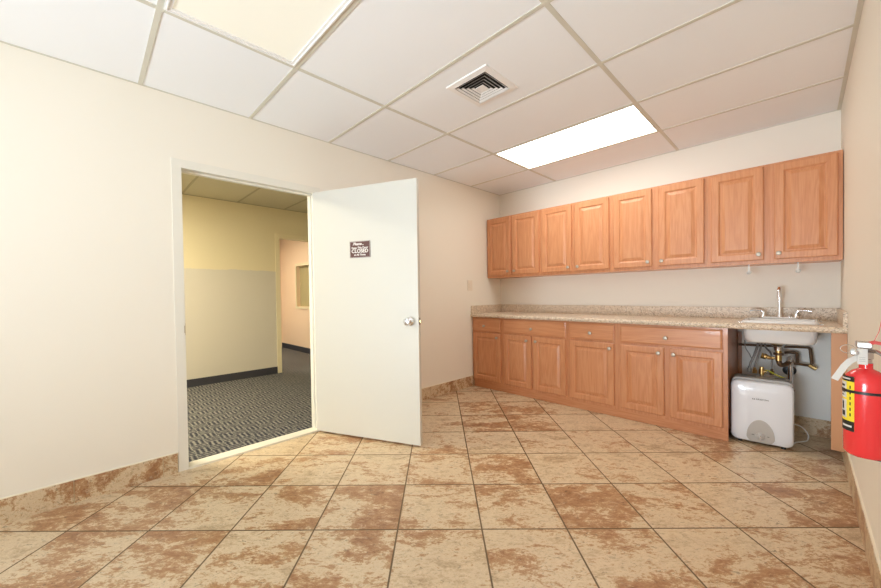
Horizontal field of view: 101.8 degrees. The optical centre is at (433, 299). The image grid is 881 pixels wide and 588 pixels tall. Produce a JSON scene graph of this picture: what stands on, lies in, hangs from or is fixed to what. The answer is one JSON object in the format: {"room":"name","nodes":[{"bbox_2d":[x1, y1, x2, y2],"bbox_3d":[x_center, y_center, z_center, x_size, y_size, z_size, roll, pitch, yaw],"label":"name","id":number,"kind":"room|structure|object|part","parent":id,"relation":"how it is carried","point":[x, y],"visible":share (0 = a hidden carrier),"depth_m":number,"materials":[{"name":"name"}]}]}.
{"room":"office break room","nodes":[
{"label":"office break room","id":0,"kind":"room"},
{"bbox_2d":[182,176,306,212],"bbox_3d":[-2.664,-1.351,3.402,6.700,0.007,2.521,-2,1,-44],"label":"trim","id":1,"kind":"structure","parent":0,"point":[196,177],"depth_m":4.85,"materials":[{"name":"beige"}]},
{"bbox_2d":[182,194,307,379],"bbox_3d":[-3.564,-0.105,4.369,6.700,2.520,0.120,-2,1,-44],"label":"wall","id":2,"kind":"structure","parent":0,"point":[229,247],"depth_m":5.00,"materials":[{"name":"paint"}]},
{"bbox_2d":[187,367,277,387],"bbox_3d":[-4.134,1.121,3.725,4.934,0.105,0.012,-2,1,-44],"label":"baseboard","id":3,"kind":"structure","parent":2,"relation":"attached to","point":[273,370],"depth_m":4.99,"materials":[{"name":"black rubber"}]},
{"bbox_2d":[275,233,307,372],"bbox_3d":[-2.054,0.049,5.833,1.024,2.122,0.144,-2,1,-44],"label":"trim","id":4,"kind":"structure","parent":2,"relation":"attached to","point":[277,236],"depth_m":5.46,"materials":[{"name":"beige paint"}]},
{"bbox_2d":[0,42,500,497],"bbox_3d":[-2.192,-0.092,2.020,8.600,2.523,0.120,-2,1,-44],"label":"wall","id":5,"kind":"structure","parent":0,"point":[88,382],"depth_m":2.17,"materials":[{"name":"white paint"}]},
{"bbox_2d":[0,452,177,524],"bbox_3d":[-3.462,1.141,0.699,4.886,0.135,0.010,-2,1,-44],"label":"baseboard","id":6,"kind":"structure","parent":5,"relation":"attached to","point":[15,507],"depth_m":2.08,"materials":[{"name":"tile"}]},
{"bbox_2d":[171,157,319,471],"bbox_3d":[-1.386,0.096,2.798,1.053,2.100,0.138,-2,1,-44],"label":"trim","id":7,"kind":"structure","parent":5,"relation":"attached to","point":[178,166],"depth_m":2.43,"materials":[{"name":"white paint"}]},
{"bbox_2d":[312,178,422,445],"bbox_3d":[-0.560,0.101,2.871,0.987,2.025,0.177,-1,1,18],"label":"door","id":8,"kind":"structure","parent":5,"relation":"in","point":[368,315],"depth_m":2.85,"materials":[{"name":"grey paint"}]},
{"bbox_2d":[350,240,369,257],"bbox_3d":[-0.588,-0.404,2.874,0.189,0.132,0.005,-1,1,21],"label":"door sign","id":9,"kind":"object","parent":8,"relation":"attached to","point":[358,249],"visible":1,"depth_m":2.87,"materials":[{"name":"red plastic"}]},
{"bbox_3d":[-0.187,0.166,2.696,0.066,0.066,0.068,-1,1,21],"label":"knob","id":10,"kind":"part","parent":8,"relation":"part of","materials":[{"name":"silver metal"}]},
{"bbox_2d":[422,375,474,400],"bbox_3d":[-0.210,1.045,3.852,2.053,0.135,0.010,-2,1,-44],"label":"baseboard","id":11,"kind":"structure","parent":5,"relation":"attached to","point":[436,390],"depth_m":4.21,"materials":[{"name":"tile"}]},
{"bbox_2d":[467,280,471,290],"bbox_3d":[0.465,-0.178,4.507,0.090,0.130,0.010,-2,1,-44],"label":"light switch","id":12,"kind":"object","parent":5,"relation":"attached to","point":[469,282],"visible":1,"depth_m":4.50,"materials":[{"name":"beige plastic"}]},
{"bbox_2d":[279,239,281,340],"bbox_3d":[-5.684,-0.095,6.191,6.195,2.510,0.130,-2,1,-44],"label":"wall","id":13,"kind":"structure","parent":0,"point":[279,239],"depth_m":8.22,"materials":[{"name":"beige paint"}]},
{"bbox_2d":[280,240,309,347],"bbox_3d":[-2.526,-0.160,7.311,0.100,2.510,2.659,-2,1,-44],"label":"wall","id":14,"kind":"structure","parent":0,"point":[295,322],"depth_m":7.77,"materials":[{"name":"beige paint"}]},
{"bbox_2d":[282,343,309,353],"bbox_3d":[-2.548,1.041,7.290,0.012,0.110,2.659,-2,1,-44],"label":"baseboard","id":15,"kind":"structure","parent":14,"relation":"attached to","point":[284,345],"depth_m":7.67,"materials":[{"name":"black rubber"}]},
{"bbox_2d":[295,262,309,308],"bbox_3d":[-2.486,-0.287,7.238,0.100,0.955,1.220,-2,1,-44],"label":"window","id":16,"kind":"structure","parent":14,"relation":"in","point":[304,270],"depth_m":7.53,"materials":[{"name":"beige paint"}]},
{"bbox_3d":[-2.454,-0.283,7.269,0.010,0.845,1.120,-2,1,-44],"label":"pane","id":17,"kind":"part","parent":16,"relation":"part of","materials":[{"name":"beige glass"}]},
{"bbox_2d":[0,0,857,212],"bbox_3d":[-3.202,-1.437,3.020,8.840,0.193,9.439,-2,1,-44],"label":"ceiling","id":18,"kind":"structure","parent":0,"point":[382,49],"depth_m":2.16,"materials":[{"name":"white tile"}]},
{"bbox_2d":[163,0,353,66],"bbox_3d":[-0.610,-1.419,1.448,0.624,0.122,1.230,-2,1,-44],"label":"ceiling light","id":19,"kind":"object","parent":18,"relation":"attached to","point":[285,31],"visible":1,"depth_m":1.75,"materials":[{"name":"white plastic"}]},
{"bbox_2d":[0,0,863,195],"bbox_3d":[-1.084,-1.350,0.839,8.600,0.006,3.119,-2,1,-44],"label":"grid","id":20,"kind":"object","parent":18,"relation":"attached to","point":[159,9],"depth_m":2.20,"materials":[{"name":"beige metal"}]},
{"bbox_2d":[446,64,517,106],"bbox_3d":[0.322,-1.408,2.352,0.348,0.046,0.330,-2,1,-44],"label":"ceiling vent","id":21,"kind":"object","parent":18,"relation":"in","point":[483,85],"visible":1,"depth_m":2.36,"materials":[{"name":"white metal"}]},
{"bbox_3d":[0.322,-1.386,2.352,0.064,0.003,0.060,-2,1,-44],"label":"plate","id":22,"kind":"part","parent":21,"relation":"part of","materials":[{"name":"white metal"}]},
{"bbox_2d":[495,105,657,168],"bbox_3d":[1.252,-1.476,3.254,0.624,0.116,1.230,-2,1,-44],"label":"ceiling light","id":23,"kind":"object","parent":18,"relation":"attached to","point":[627,123],"visible":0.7,"depth_m":3.18,"materials":[{"name":"beige plastic"}]},
{"bbox_2d":[0,347,872,587],"bbox_3d":[-3.162,1.192,3.059,8.840,0.054,9.439,-2,1,-44],"label":"floor","id":24,"kind":"structure","parent":0,"point":[501,489],"depth_m":1.93,"materials":[{"name":"tile"}]},
{"bbox_2d":[189,427,318,468],"bbox_3d":[-1.356,1.139,2.799,0.942,0.013,0.097,-2,1,-44],"label":"threshold","id":25,"kind":"object","parent":24,"relation":"on","point":[207,460],"depth_m":2.73,"materials":[{"name":"beige stone"}]},
{"bbox_2d":[473,317,503,385],"bbox_3d":[0.869,0.611,4.583,0.665,0.797,0.455,-2,1,-44],"label":"base cabinet","id":26,"kind":"object","parent":24,"relation":"on","point":[487,332],"visible":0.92,"depth_m":4.36,"materials":[{"name":"brown wood"}]},
{"bbox_3d":[0.651,0.309,4.377,0.019,0.155,0.412,-2,1,-44],"label":"drawer","id":27,"kind":"part","parent":26,"relation":"part of","materials":[{"name":"brown wood"}]},
{"bbox_3d":[0.657,0.697,4.382,0.019,0.582,0.412,-2,1,-44],"label":"door","id":28,"kind":"part","parent":26,"relation":"part of","materials":[{"name":"brown wood"}]},
{"bbox_2d":[470,304,847,333],"bbox_3d":[1.790,0.141,3.626,0.656,0.140,3.117,-2,1,-44],"label":"countertop","id":29,"kind":"structure","parent":26,"relation":"on","point":[835,320],"depth_m":3.31,"materials":[{"name":"beige stone"}]},
{"bbox_2d":[749,286,811,318],"bbox_3d":[2.765,0.021,2.862,0.138,0.259,0.364,-2,1,-44],"label":"faucet","id":30,"kind":"object","parent":29,"relation":"on","point":[779,290],"visible":1,"depth_m":2.88,"materials":[{"name":"silver metal"}]},
{"bbox_3d":[2.701,0.108,2.980,0.105,0.063,0.037,0,1,31],"label":"handle","id":31,"kind":"part","parent":30,"relation":"part of","materials":[{"name":"silver metal"}]},
{"bbox_3d":[2.763,0.015,2.859,0.130,0.248,0.035,-2,1,-44],"label":"spout","id":32,"kind":"part","parent":30,"relation":"part of","materials":[{"name":"silver metal"}]},
{"bbox_3d":[2.798,0.144,2.894,0.052,0.012,0.210,-2,1,-44],"label":"plate","id":33,"kind":"part","parent":30,"relation":"part of","materials":[{"name":"silver metal"}]},
{"bbox_3d":[2.881,0.108,2.794,0.037,0.063,0.105,-1,1,-29],"label":"handle","id":34,"kind":"part","parent":30,"relation":"part of","materials":[{"name":"silver metal"}]},
{"bbox_2d":[742,317,823,350],"bbox_3d":[2.678,0.274,2.768,0.436,0.241,0.448,-2,1,-44],"label":"sink","id":35,"kind":"object","parent":29,"relation":"in","point":[778,340],"visible":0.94,"depth_m":2.65,"materials":[{"name":"white ceramic"}]},
{"bbox_2d":[747,343,758,371],"bbox_3d":[2.618,0.460,2.919,0.096,0.263,0.039,-1,1,8],"label":"supply hose","id":36,"kind":"object","parent":35,"relation":"attached to","point":[749,369],"visible":0.88,"depth_m":2.91,"materials":[{"name":"silver metal"}]},
{"bbox_2d":[752,343,762,372],"bbox_3d":[2.628,0.460,2.899,0.106,0.263,0.028,-1,1,-19],"label":"supply hose","id":37,"kind":"object","parent":35,"relation":"attached to","point":[754,370],"visible":0.91,"depth_m":2.89,"materials":[{"name":"silver metal"}]},
{"bbox_2d":[763,343,773,374],"bbox_3d":[2.684,0.462,2.866,0.029,0.259,0.118,-1,1,18],"label":"supply hose","id":38,"kind":"object","parent":35,"relation":"attached to","point":[765,346],"visible":0.9,"depth_m":2.82,"materials":[{"name":"silver metal"}]},
{"bbox_2d":[743,329,817,345],"bbox_3d":[2.677,0.251,2.768,0.407,0.160,0.396,-2,1,-44],"label":"basin","id":39,"kind":"object","parent":35,"relation":"in","point":[776,338],"depth_m":2.62,"materials":[{"name":"white ceramic"}]},
{"bbox_2d":[773,351,796,391],"bbox_3d":[2.799,0.611,2.842,0.326,0.436,0.095,-1,1,-36],"label":"trap","id":40,"kind":"object","parent":35,"relation":"attached to","point":[788,368],"visible":0.75,"depth_m":2.78,"materials":[{"name":"gold metal"}]},
{"bbox_2d":[760,353,774,359],"bbox_3d":[2.629,0.447,2.815,0.049,0.050,0.087,-2,1,-44],"label":"valve","id":41,"kind":"object","parent":40,"relation":"attached to","point":[763,355],"visible":1,"depth_m":2.81,"materials":[{"name":"brown metal"}]},
{"bbox_2d":[503,318,568,398],"bbox_3d":[1.305,0.612,4.134,0.665,0.797,0.794,-2,1,-44],"label":"base cabinet","id":42,"kind":"object","parent":24,"relation":"on","point":[535,352],"visible":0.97,"depth_m":3.89,"materials":[{"name":"brown wood"}]},
{"bbox_3d":[0.959,0.697,4.071,0.019,0.582,0.357,-2,1,-44],"label":"door","id":43,"kind":"part","parent":42,"relation":"part of","materials":[{"name":"brown wood"}]},
{"bbox_3d":[1.090,0.309,3.924,0.019,0.155,0.751,-2,1,-44],"label":"drawer","id":44,"kind":"part","parent":42,"relation":"part of","materials":[{"name":"brown wood"}]},
{"bbox_3d":[1.230,0.697,3.792,0.019,0.582,0.366,-2,1,-44],"label":"door","id":45,"kind":"part","parent":42,"relation":"part of","materials":[{"name":"brown wood"}]},
{"bbox_2d":[568,321,617,408],"bbox_3d":[1.746,0.612,3.679,0.665,0.797,0.471,-2,1,-44],"label":"base cabinet","id":46,"kind":"object","parent":24,"relation":"on","point":[592,346],"visible":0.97,"depth_m":3.45,"materials":[{"name":"brown wood"}]},
{"bbox_3d":[1.528,0.309,3.473,0.019,0.155,0.426,-2,1,-44],"label":"drawer","id":47,"kind":"part","parent":46,"relation":"part of","materials":[{"name":"brown wood"}]},
{"bbox_3d":[1.533,0.697,3.478,0.019,0.582,0.426,-2,1,-44],"label":"door","id":48,"kind":"part","parent":46,"relation":"part of","materials":[{"name":"brown wood"}]},
{"bbox_2d":[475,380,728,440],"bbox_3d":[1.407,1.054,3.664,0.018,0.074,2.507,-2,1,-44],"label":"toe kick","id":49,"kind":"object","parent":24,"relation":"on","point":[708,432],"visible":1,"depth_m":3.33,"materials":[{"name":"brown wood"}]},
{"bbox_2d":[617,323,737,431],"bbox_3d":[2.186,0.612,3.226,0.665,0.797,0.791,-2,1,-44],"label":"base cabinet","id":50,"kind":"object","parent":24,"relation":"on","point":[683,374],"visible":0.97,"depth_m":2.97,"materials":[{"name":"brown wood"}]},
{"bbox_3d":[1.840,0.698,3.163,0.019,0.582,0.346,-2,1,-44],"label":"door","id":51,"kind":"part","parent":50,"relation":"part of","materials":[{"name":"brown wood"}]},
{"bbox_3d":[1.969,0.309,3.018,0.019,0.155,0.734,-2,1,-44],"label":"drawer","id":52,"kind":"part","parent":50,"relation":"part of","materials":[{"name":"brown wood"}]},
{"bbox_3d":[2.109,0.698,2.885,0.019,0.582,0.348,-2,1,-44],"label":"door","id":53,"kind":"part","parent":50,"relation":"part of","materials":[{"name":"brown wood"}]},
{"bbox_2d":[731,373,793,449],"bbox_3d":[2.507,0.842,2.736,0.350,0.492,0.271,0,1,43],"label":"water heater","id":54,"kind":"object","parent":24,"relation":"on","point":[762,407],"visible":1,"depth_m":2.65,"materials":[{"name":"white plastic"}]},
{"bbox_3d":[2.437,0.979,2.667,0.156,0.169,0.022,0,1,43],"label":"dial panel","id":55,"kind":"part","parent":54,"relation":"part of","materials":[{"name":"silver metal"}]},
{"bbox_2d":[759,366,766,375],"bbox_3d":[2.590,0.567,2.813,0.034,0.080,0.048,-2,1,-44],"label":"brass tee","id":56,"kind":"object","parent":54,"relation":"on","point":[762,371],"visible":0.93,"depth_m":2.81,"materials":[{"name":"brown metal"}]},
{"bbox_2d":[794,424,808,443],"bbox_3d":[2.786,1.018,2.738,0.219,0.128,0.063,-1,1,-19],"label":"power cord","id":57,"kind":"object","parent":24,"relation":"on","point":[794,424],"visible":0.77,"depth_m":2.75,"materials":[{"name":"white plastic"}]},
{"bbox_2d":[499,110,840,307],"bbox_3d":[2.064,-0.184,3.892,0.120,2.523,3.359,-2,1,-44],"label":"wall","id":58,"kind":"structure","parent":0,"point":[817,285],"depth_m":3.38,"materials":[{"name":"white paint"}]},
{"bbox_2d":[487,209,545,278],"bbox_3d":[1.078,-0.672,4.560,0.344,0.772,0.779,-2,1,-44],"label":"upper cabinet","id":59,"kind":"object","parent":58,"relation":"attached to","point":[513,241],"visible":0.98,"depth_m":4.43,"materials":[{"name":"brown wood"}]},
{"bbox_3d":[0.845,-0.676,4.608,0.019,0.726,0.350,-2,1,-44],"label":"door","id":60,"kind":"part","parent":59,"relation":"part of","materials":[{"name":"brown wood"}]},
{"bbox_3d":[1.114,-0.676,4.330,0.019,0.726,0.363,-2,1,-44],"label":"door","id":61,"kind":"part","parent":59,"relation":"part of","materials":[{"name":"brown wood"}]},
{"bbox_2d":[541,196,619,275],"bbox_3d":[1.623,-0.672,3.998,0.344,0.772,0.785,-2,1,-44],"label":"upper cabinet","id":62,"kind":"object","parent":58,"relation":"attached to","point":[576,238],"visible":0.98,"depth_m":3.86,"materials":[{"name":"brown wood"}]},
{"bbox_3d":[1.390,-0.676,4.045,0.019,0.726,0.354,-2,1,-44],"label":"door","id":63,"kind":"part","parent":62,"relation":"part of","materials":[{"name":"brown wood"}]},
{"bbox_3d":[1.662,-0.676,3.765,0.019,0.726,0.356,-2,1,-44],"label":"door","id":64,"kind":"part","parent":62,"relation":"part of","materials":[{"name":"brown wood"}]},
{"bbox_2d":[611,177,710,272],"bbox_3d":[2.168,-0.672,3.435,0.344,0.772,0.779,-2,1,-44],"label":"upper cabinet","id":65,"kind":"object","parent":58,"relation":"attached to","point":[663,227],"visible":0.96,"depth_m":3.30,"materials":[{"name":"brown wood"}]},
{"bbox_3d":[1.934,-0.676,3.485,0.019,0.726,0.341,-2,1,-44],"label":"door","id":66,"kind":"part","parent":65,"relation":"part of","materials":[{"name":"brown wood"}]},
{"bbox_3d":[2.210,-0.676,3.200,0.019,0.726,0.342,-2,1,-44],"label":"door","id":67,"kind":"part","parent":65,"relation":"part of","materials":[{"name":"brown wood"}]},
{"bbox_2d":[501,304,836,320],"bbox_3d":[2.018,0.114,3.847,0.020,0.100,3.117,-2,1,-44],"label":"backsplash","id":68,"kind":"structure","parent":58,"relation":"attached to","point":[821,314],"depth_m":3.47,"materials":[{"name":"beige stone"}]},
{"bbox_2d":[738,331,741,373],"bbox_3d":[2.699,0.599,3.151,0.024,0.640,0.026,-2,1,-44],"label":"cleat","id":69,"kind":"object","parent":58,"relation":"attached to","point":[739,332],"visible":0.64,"depth_m":3.14,"materials":[{"name":"brown wood"}]},
{"bbox_2d":[707,150,842,267],"bbox_3d":[2.706,-0.672,2.880,0.344,0.772,0.765,-2,1,-44],"label":"upper cabinet","id":70,"kind":"object","parent":58,"relation":"attached to","point":[789,211],"visible":1,"depth_m":2.74,"materials":[{"name":"brown wood"}]},
{"bbox_3d":[2.476,-0.676,2.926,0.019,0.726,0.331,-2,1,-44],"label":"door","id":71,"kind":"part","parent":70,"relation":"part of","materials":[{"name":"brown wood"}]},
{"bbox_2d":[795,262,800,272],"bbox_3d":[2.755,-0.244,2.704,0.024,0.080,0.032,-2,1,-44],"label":"hook","id":72,"kind":"object","parent":70,"relation":"hanging from","point":[797,270],"visible":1,"depth_m":2.70,"materials":[{"name":"white plastic"}]},
{"bbox_3d":[2.746,-0.676,2.647,0.019,0.726,0.328,-2,1,-44],"label":"door","id":73,"kind":"part","parent":70,"relation":"part of","materials":[{"name":"brown wood"}]},
{"bbox_2d":[738,343,817,369],"bbox_3d":[2.811,0.458,2.939,0.063,0.177,0.471,-2,1,-44],"label":"pipe","id":74,"kind":"object","parent":58,"relation":"attached to","point":[796,362],"visible":0.95,"depth_m":2.83,"materials":[{"name":"brown metal"}]},
{"bbox_2d":[738,329,830,420],"bbox_3d":[2.909,0.574,2.955,0.004,0.736,0.597,-2,1,-44],"label":"wall","id":75,"kind":"structure","parent":58,"relation":"attached to","point":[812,394],"depth_m":2.86,"materials":[{"name":"white paint"}]},
{"bbox_2d":[794,415,830,438],"bbox_3d":[2.910,1.011,2.963,0.010,0.135,0.587,-2,1,-44],"label":"baseboard","id":76,"kind":"structure","parent":75,"relation":"attached to","point":[815,427],"depth_m":2.84,"materials":[{"name":"tile"}]},
{"bbox_2d":[841,0,880,561],"bbox_3d":[0.062,-0.092,-0.305,8.600,2.523,0.120,-2,1,-44],"label":"wall","id":77,"kind":"structure","parent":0,"point":[861,105],"depth_m":1.71,"materials":[{"name":"white paint"}]},
{"bbox_2d":[831,333,846,451],"bbox_3d":[2.658,0.605,2.346,0.020,0.772,0.070,-2,1,-44],"label":"filler panel","id":78,"kind":"object","parent":77,"relation":"attached to","point":[838,357],"visible":0.64,"depth_m":2.35,"materials":[{"name":"brown laminate"}]},
{"bbox_2d":[831,323,880,461],"bbox_3d":[1.394,0.287,1.140,0.137,0.458,0.153,-1,1,-6],"label":"fire extinguisher","id":79,"kind":"object","parent":77,"relation":"attached to","point":[861,386],"visible":1,"depth_m":1.15,"materials":[{"name":"red metal"}]},
{"bbox_3d":[1.376,0.295,1.199,0.052,0.053,0.008,-2,1,-44],"label":"label panel","id":80,"kind":"part","parent":79,"relation":"part of","materials":[{"name":"white paper"}]},
{"bbox_3d":[1.377,0.358,1.200,0.052,0.060,0.008,-2,1,-44],"label":"label panel","id":81,"kind":"part","parent":79,"relation":"part of","materials":[{"name":"white paper"}]},
{"bbox_3d":[1.378,0.165,1.109,0.015,0.017,0.115,0,1,33],"label":"carry handle","id":82,"kind":"part","parent":79,"relation":"part of","materials":[{"name":"silver metal"}]},
{"bbox_3d":[1.373,0.139,1.107,0.017,0.026,0.125,0,1,35],"label":"squeeze lever","id":83,"kind":"part","parent":79,"relation":"part of","materials":[{"name":"red plastic"}]},
{"bbox_2d":[841,451,880,587],"bbox_3d":[0.028,1.097,-0.248,8.580,0.145,0.010,-2,1,-44],"label":"baseboard","id":84,"kind":"structure","parent":77,"relation":"attached to","point":[871,552],"depth_m":1.61,"materials":[{"name":"tile"}]}
]}

